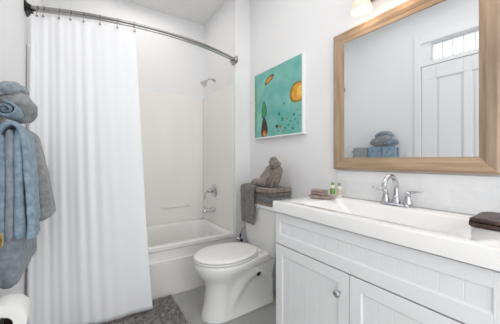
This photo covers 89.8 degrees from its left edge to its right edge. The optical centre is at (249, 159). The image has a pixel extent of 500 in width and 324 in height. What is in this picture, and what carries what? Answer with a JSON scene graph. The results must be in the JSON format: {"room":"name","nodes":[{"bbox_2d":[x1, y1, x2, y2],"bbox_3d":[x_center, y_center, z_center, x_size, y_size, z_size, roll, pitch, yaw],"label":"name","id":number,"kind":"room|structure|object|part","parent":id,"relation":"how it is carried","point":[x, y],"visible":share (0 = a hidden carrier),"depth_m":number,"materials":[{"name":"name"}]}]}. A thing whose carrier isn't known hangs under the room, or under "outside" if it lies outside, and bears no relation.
{"room":"bathroom","nodes":[
{"label":"bathroom","id":0,"kind":"room"},
{"bbox_2d":[0,99,23,120],"bbox_3d":[-1.000,-0.206,1.048,0.068,0.066,0.148,0,0,-33],"label":"rolled towel","id":1,"kind":"object","parent":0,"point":[11,109],"depth_m":1.02,"materials":[{"name":"blue fabric"}]},
{"bbox_2d":[0,0,41,297],"bbox_3d":[-0.818,-0.255,0.569,0.120,2.750,3.850,0,0,-33],"label":"wall","id":2,"kind":"structure","parent":0,"point":[15,25],"depth_m":1.33,"materials":[{"name":"white paint"}]},
{"bbox_2d":[0,232,3,247],"bbox_3d":[-0.655,0.059,0.473,0.147,2.101,0.762,0,0,-33],"label":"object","id":3,"kind":"structure","parent":2,"relation":"in","point":[1,234],"depth_m":0.78,"materials":[{"name":"gold metal"}]},
{"bbox_2d":[24,0,237,65],"bbox_3d":[-0.740,-0.955,1.939,1.520,0.068,0.253,0,0,-33],"label":"shower rod","id":4,"kind":"object","parent":2,"relation":"attached to","point":[29,9],"visible":0.99,"depth_m":1.74,"materials":[{"name":"silver metal"}]},
{"bbox_3d":[-1.214,-0.928,1.596,0.013,0.085,0.052,0,0,-33],"label":"curtain ring","id":5,"kind":"object","parent":4,"relation":"hanging from","visible":0},
{"bbox_2d":[27,14,152,323],"bbox_3d":[-1.030,0.085,1.661,0.726,1.991,0.048,0,0,-21],"label":"shower curtain","id":6,"kind":"object","parent":5,"relation":"hanging from","point":[89,264],"visible":0.95,"depth_m":1.64,"materials":[{"name":"white fabric"}]},
{"bbox_3d":[-1.132,-0.105,1.233,0.087,0.052,0.527,0,0,-33],"label":"towel bar","id":7,"kind":"object","parent":2,"relation":"attached to","visible":0},
{"bbox_2d":[0,130,36,288],"bbox_3d":[-1.114,0.200,1.222,0.087,0.648,0.488,0,0,-33],"label":"bath towel","id":8,"kind":"object","parent":7,"relation":"hanging from","point":[16,255],"visible":0.29,"depth_m":1.03,"materials":[{"name":"blue fabric"}]},
{"bbox_2d":[0,121,39,241],"bbox_3d":[-0.983,0.087,1.056,0.146,0.492,0.155,0,0,-33],"label":"hand towel","id":9,"kind":"object","parent":7,"relation":"hanging from","point":[17,167],"visible":0.98,"depth_m":1.01,"materials":[{"name":"blue fabric"}]},
{"bbox_2d":[0,81,37,123],"bbox_3d":[-1.034,-0.256,1.119,0.132,0.172,0.304,0,0,-33],"label":"bundle","id":10,"kind":"object","parent":9,"relation":"on","point":[16,104],"visible":1,"depth_m":1.05,"materials":[{"name":"blue fabric"}]},
{"bbox_2d":[15,129,40,218],"bbox_3d":[-1.081,0.085,1.197,0.119,0.478,0.165,0,0,-33],"label":"hand towel","id":11,"kind":"object","parent":7,"relation":"hanging from","point":[29,131],"visible":0.16,"depth_m":1.23,"materials":[{"name":"blue fabric"}]},
{"bbox_2d":[31,131,55,221],"bbox_3d":[-1.163,0.084,1.363,0.165,0.477,0.181,0,0,-33],"label":"hand towel","id":12,"kind":"object","parent":7,"relation":"hanging from","point":[46,198],"visible":0.41,"depth_m":1.32,"materials":[{"name":"fabric"}]},
{"bbox_2d":[42,0,203,225],"bbox_3d":[-1.150,-0.255,2.716,1.930,2.750,0.100,0,0,-33],"label":"wall","id":13,"kind":"structure","parent":0,"point":[166,64],"depth_m":2.75,"materials":[{"name":"white paint"}]},
{"bbox_2d":[124,0,225,25],"bbox_3d":[-0.090,-1.670,1.109,1.930,0.080,3.950,0,0,-33],"label":"ceiling","id":14,"kind":"structure","parent":0,"point":[200,12],"depth_m":2.68,"materials":[{"name":"white paint"}]},
{"bbox_2d":[171,285,275,323],"bbox_3d":[-0.090,1.160,1.109,1.930,0.080,3.950,0,0,-33],"label":"floor","id":15,"kind":"structure","parent":0,"point":[190,302],"depth_m":1.85,"materials":[{"name":"tile"}]},
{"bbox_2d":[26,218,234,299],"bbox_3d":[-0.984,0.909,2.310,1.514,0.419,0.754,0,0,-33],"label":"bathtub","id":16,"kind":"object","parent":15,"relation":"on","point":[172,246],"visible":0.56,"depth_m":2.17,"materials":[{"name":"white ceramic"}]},
{"bbox_2d":[27,44,232,268],"bbox_3d":[-0.992,-0.021,2.321,1.516,1.439,0.728,0,0,-33],"label":"tub surround","id":17,"kind":"object","parent":16,"relation":"on","point":[187,142],"visible":0.52,"depth_m":2.79,"materials":[{"name":"white plastic"}]},
{"bbox_3d":[-1.620,-0.021,1.907,0.010,1.439,0.728,0,0,-33],"label":"panel","id":18,"kind":"part","parent":17,"relation":"part of","materials":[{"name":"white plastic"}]},
{"bbox_3d":[-1.189,-0.021,2.621,1.494,1.439,0.010,0,0,-33],"label":"panel","id":19,"kind":"part","parent":17,"relation":"part of","materials":[{"name":"white plastic"}]},
{"bbox_2d":[202,206,214,212],"bbox_3d":[-0.450,0.538,2.734,0.138,0.073,0.054,0,0,-33],"label":"tub spout","id":20,"kind":"object","parent":17,"relation":"attached to","point":[212,209],"visible":1,"depth_m":2.72,"materials":[{"name":"silver metal"}]},
{"bbox_2d":[204,184,216,199],"bbox_3d":[-0.433,0.351,2.745,0.096,0.178,0.146,0,0,-33],"label":"tub valve","id":21,"kind":"object","parent":17,"relation":"attached to","point":[213,190],"visible":1,"depth_m":2.74,"materials":[{"name":"silver metal"}]},
{"bbox_3d":[-0.458,0.376,2.752,0.061,0.129,0.088,0,0,-33],"label":"lever","id":22,"kind":"part","parent":21,"relation":"part of","materials":[{"name":"silver metal"}]},
{"bbox_3d":[-0.410,0.335,2.760,0.042,0.146,0.146,0,0,-33],"label":"valve plate","id":23,"kind":"part","parent":21,"relation":"part of","materials":[{"name":"silver metal"}]},
{"bbox_3d":[-0.363,-0.021,2.736,0.010,1.439,0.728,0,0,-33],"label":"panel","id":24,"kind":"part","parent":17,"relation":"part of","materials":[{"name":"white plastic"}]},
{"bbox_2d":[26,218,233,273],"bbox_3d":[-0.984,0.860,2.310,1.514,0.320,0.754,0,0,-33],"label":"basin","id":25,"kind":"object","parent":16,"relation":"in","point":[172,246],"depth_m":2.26,"materials":[{"name":"white ceramic"}]},
{"bbox_2d":[100,295,188,323],"bbox_3d":[-0.807,1.101,1.573,0.809,0.038,0.639,0,0,-33],"label":"bath mat","id":26,"kind":"object","parent":15,"relation":"on","point":[165,310],"visible":0.72,"depth_m":1.77,"materials":[{"name":"grey fabric"}]},
{"bbox_2d":[193,203,276,323],"bbox_3d":[-0.073,0.737,1.940,0.737,0.766,0.444,0,0,-33],"label":"toilet","id":27,"kind":"object","parent":15,"relation":"on","point":[237,278],"visible":0.88,"depth_m":1.83,"materials":[{"name":"white ceramic"}]},
{"bbox_3d":[-0.178,0.686,1.871,0.487,0.026,0.376,0,0,-33],"label":"lid","id":28,"kind":"part","parent":27,"relation":"part of","materials":[{"name":"white plastic"}]},
{"bbox_3d":[-0.176,0.710,1.873,0.492,0.018,0.376,0,0,-33],"label":"seat","id":29,"kind":"part","parent":27,"relation":"part of","materials":[{"name":"white plastic"}]},
{"bbox_3d":[-0.107,0.920,1.918,0.647,0.400,0.373,0,0,-33],"label":"bowl","id":30,"kind":"part","parent":27,"relation":"part of","materials":[{"name":"white ceramic"}]},
{"bbox_3d":[0.146,0.568,2.085,0.200,0.365,0.426,0,0,-33],"label":"tank","id":31,"kind":"part","parent":27,"relation":"part of","materials":[{"name":"white ceramic"}]},
{"bbox_2d":[254,199,272,206],"bbox_3d":[0.136,0.334,2.084,0.209,0.039,0.382,0,0,-33],"label":"folded towel","id":32,"kind":"object","parent":27,"relation":"on","point":[269,204],"visible":0.25,"depth_m":1.95,"materials":[{"name":"fabric"}]},
{"bbox_2d":[254,194,290,201],"bbox_3d":[0.131,0.300,2.084,0.210,0.033,0.392,0,0,-33],"label":"folded towel","id":33,"kind":"object","parent":32,"relation":"on","point":[262,198],"visible":0.38,"depth_m":1.93,"materials":[{"name":"fabric"}]},
{"bbox_2d":[254,191,290,197],"bbox_3d":[0.137,0.268,2.091,0.207,0.037,0.385,0,0,-33],"label":"folded towel","id":34,"kind":"object","parent":33,"relation":"on","point":[282,194],"visible":0.47,"depth_m":1.95,"materials":[{"name":"fabric"}]},
{"bbox_2d":[254,186,290,193],"bbox_3d":[0.123,0.233,2.099,0.223,0.038,0.420,0,0,-33],"label":"folded towel","id":35,"kind":"object","parent":34,"relation":"on","point":[279,189],"visible":0.52,"depth_m":1.94,"materials":[{"name":"fabric"}]},
{"bbox_2d":[240,183,259,224],"bbox_3d":[0.030,0.360,2.130,0.145,0.320,0.213,0,0,-33],"label":"hand towel","id":36,"kind":"object","parent":35,"relation":"on","point":[246,189],"visible":0.86,"depth_m":2.08,"materials":[{"name":"grey fabric"}]},
{"bbox_2d":[251,157,282,187],"bbox_3d":[0.146,0.095,2.026,0.166,0.241,0.319,0,0,-33],"label":"towel","id":37,"kind":"object","parent":35,"relation":"on","point":[271,176],"visible":1,"depth_m":1.94,"materials":[{"name":"grey fabric"}]},
{"bbox_3d":[0.145,0.369,2.084,0.214,0.031,0.444,0,0,-33],"label":"tank lid","id":38,"kind":"part","parent":27,"relation":"part of","materials":[{"name":"white ceramic"}]},
{"bbox_2d":[276,212,499,323],"bbox_3d":[0.589,0.704,1.151,0.506,0.832,0.943,0,0,-33],"label":"vanity cabinet","id":39,"kind":"object","parent":15,"relation":"on","point":[325,274],"visible":0.95,"depth_m":0.96,"materials":[{"name":"white paint"}]},
{"bbox_3d":[0.283,0.746,1.231,0.017,0.548,0.468,0,0,-33],"label":"door","id":40,"kind":"part","parent":39,"relation":"part of","materials":[{"name":"white paint"}]},
{"bbox_3d":[0.369,0.560,1.056,0.035,0.031,0.033,0,0,-33],"label":"knob","id":41,"kind":"part","parent":39,"relation":"part of","materials":[{"name":"silver metal"}]},
{"bbox_2d":[273,194,499,271],"bbox_3d":[0.597,0.283,1.154,0.488,0.104,0.970,0,0,-33],"label":"countertop","id":42,"kind":"structure","parent":39,"relation":"on","point":[448,234],"depth_m":1.00,"materials":[{"name":"white stone"}]},
{"bbox_2d":[309,194,335,199],"bbox_3d":[0.441,0.222,1.520,0.142,0.018,0.174,0,0,-33],"label":"washcloth","id":43,"kind":"object","parent":42,"relation":"on","point":[327,197],"visible":0.79,"depth_m":1.48,"materials":[{"name":"beige fabric"}]},
{"bbox_2d":[311,188,327,195],"bbox_3d":[0.423,0.194,1.530,0.055,0.035,0.092,0,0,-33],"label":"folded washcloth","id":44,"kind":"object","parent":43,"relation":"on","point":[321,192],"visible":1,"depth_m":1.51,"materials":[{"name":"beige fabric"}]},
{"bbox_2d":[330,182,334,195],"bbox_3d":[0.521,0.186,1.583,0.032,0.090,0.032,0,0,-33],"label":"toiletry bottle","id":45,"kind":"object","parent":42,"relation":"on","point":[332,186],"visible":0.85,"depth_m":1.57,"materials":[{"name":"green plastic"}]},
{"bbox_2d":[337,183,341,197],"bbox_3d":[0.554,0.187,1.554,0.031,0.088,0.031,0,0,-33],"label":"toiletry bottle","id":46,"kind":"object","parent":42,"relation":"on","point":[339,187],"visible":1,"depth_m":1.54,"materials":[{"name":"beige plastic"}]},
{"bbox_2d":[372,174,423,207],"bbox_3d":[0.738,0.150,1.271,0.181,0.163,0.184,0,0,11],"label":"sink faucet","id":47,"kind":"object","parent":42,"relation":"on","point":[407,203],"visible":1,"depth_m":1.25,"materials":[{"name":"silver metal"}]},
{"bbox_3d":[0.699,0.182,1.341,0.042,0.075,0.094,0,0,-33],"label":"handle","id":48,"kind":"part","parent":47,"relation":"part of","materials":[{"name":"silver metal"}]},
{"bbox_3d":[0.699,0.144,1.245,0.151,0.151,0.044,0,0,-33],"label":"spout","id":49,"kind":"part","parent":47,"relation":"part of","materials":[{"name":"silver metal"}]},
{"bbox_3d":[0.743,0.224,1.275,0.052,0.014,0.156,0,0,-33],"label":"plate","id":50,"kind":"part","parent":47,"relation":"part of","materials":[{"name":"silver metal"}]},
{"bbox_3d":[0.787,0.182,1.208,0.042,0.075,0.094,0,0,-33],"label":"handle","id":51,"kind":"part","parent":47,"relation":"part of","materials":[{"name":"silver metal"}]},
{"bbox_2d":[469,212,499,230],"bbox_3d":[0.889,0.212,0.842,0.193,0.036,0.210,0,0,-33],"label":"folded cloth","id":52,"kind":"object","parent":42,"relation":"on","point":[485,220],"visible":1,"depth_m":0.85,"materials":[{"name":"brown fabric"}]},
{"bbox_3d":[0.542,0.746,0.837,0.017,0.548,0.467,0,0,-33],"label":"door","id":53,"kind":"part","parent":39,"relation":"part of","materials":[{"name":"white paint"}]},
{"bbox_2d":[204,0,499,276],"bbox_3d":[0.622,-0.255,1.518,0.290,2.750,3.850,0,0,-33],"label":"wall","id":54,"kind":"structure","parent":0,"point":[263,34],"depth_m":2.10,"materials":[{"name":"white paint"}]},
{"bbox_2d":[200,78,215,86],"bbox_3d":[-0.456,-0.853,2.736,0.177,0.125,0.076,0,0,-38],"label":"shower head","id":55,"kind":"object","parent":54,"relation":"attached to","point":[203,83],"visible":1,"depth_m":2.71},
{"bbox_2d":[236,227,245,241],"bbox_3d":[-0.011,0.704,2.324,0.051,0.157,0.300,0,0,-43],"label":"supply valve","id":56,"kind":"object","parent":54,"relation":"attached to","point":[238,238],"visible":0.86,"depth_m":2.39,"materials":[{"name":"silver metal"}]},
{"bbox_2d":[272,275,275,289],"bbox_3d":[0.196,1.065,2.055,0.170,0.110,0.965,0,0,-33],"label":"baseboard","id":57,"kind":"structure","parent":54,"relation":"attached to","point":[273,277],"depth_m":2.16,"materials":[{"name":"white paint"}]},
{"bbox_2d":[254,52,305,139],"bbox_3d":[0.229,-0.496,2.128,0.033,0.603,0.638,0,0,-33],"label":"framed painting","id":58,"kind":"object","parent":54,"relation":"attached to","point":[279,90],"visible":1,"depth_m":2.06,"materials":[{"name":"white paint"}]},
{"bbox_2d":[350,0,373,16],"bbox_3d":[0.741,-0.905,1.246,0.150,0.150,0.504,0,0,-33],"label":"vanity light","id":59,"kind":"object","parent":54,"relation":"attached to","point":[360,8],"visible":1,"depth_m":1.41,"materials":[{"name":"white glass"}]},
{"bbox_3d":[0.621,-0.865,1.398,0.048,0.048,0.048,0,0,-33],"label":"bulb","id":60,"kind":"part","parent":59,"relation":"part of","materials":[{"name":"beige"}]},
{"bbox_2d":[334,0,499,174],"bbox_3d":[0.769,-0.371,1.310,0.031,0.858,0.789,0,0,-33],"label":"wall mirror","id":61,"kind":"object","parent":54,"relation":"attached to","point":[417,82],"visible":1,"depth_m":1.22,"materials":[{"name":"brown wood"}]},
{"bbox_3d":[0.574,-0.371,1.607,0.031,0.857,0.079,0,0,-33],"label":"frame rail","id":62,"kind":"part","parent":61,"relation":"part of","materials":[{"name":"brown wood"}]},
{"bbox_3d":[0.769,-0.764,1.310,0.031,0.072,0.788,0,0,-33],"label":"frame rail","id":63,"kind":"part","parent":61,"relation":"part of","materials":[{"name":"brown wood"}]},
{"bbox_3d":[0.769,0.022,1.310,0.031,0.072,0.788,0,0,-33],"label":"frame rail","id":64,"kind":"part","parent":61,"relation":"part of","materials":[{"name":"brown wood"}]},
{"bbox_3d":[0.967,-0.371,1.011,0.031,0.857,0.072,0,0,-33],"label":"frame rail","id":65,"kind":"part","parent":61,"relation":"part of","materials":[{"name":"brown wood"}]},
{"bbox_2d":[337,170,499,214],"bbox_3d":[0.818,0.148,1.258,0.008,0.165,0.900,0,0,-33],"label":"backsplash","id":66,"kind":"structure","parent":54,"relation":"attached to","point":[467,194],"depth_m":1.17,"materials":[{"name":"stone"}]},
{"bbox_3d":[-0.901,0.540,0.884,0.089,0.048,0.210,0,0,-33],"label":"toilet paper holder","id":67,"kind":"object","parent":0,"visible":0},
{"bbox_2d":[0,294,31,323],"bbox_3d":[-0.850,0.552,0.877,0.124,0.124,0.101,0,0,-33],"label":"toilet paper roll","id":68,"kind":"object","parent":67,"relation":"on","point":[15,308],"visible":1,"depth_m":0.86,"materials":[{"name":"white paper"}]}
]}

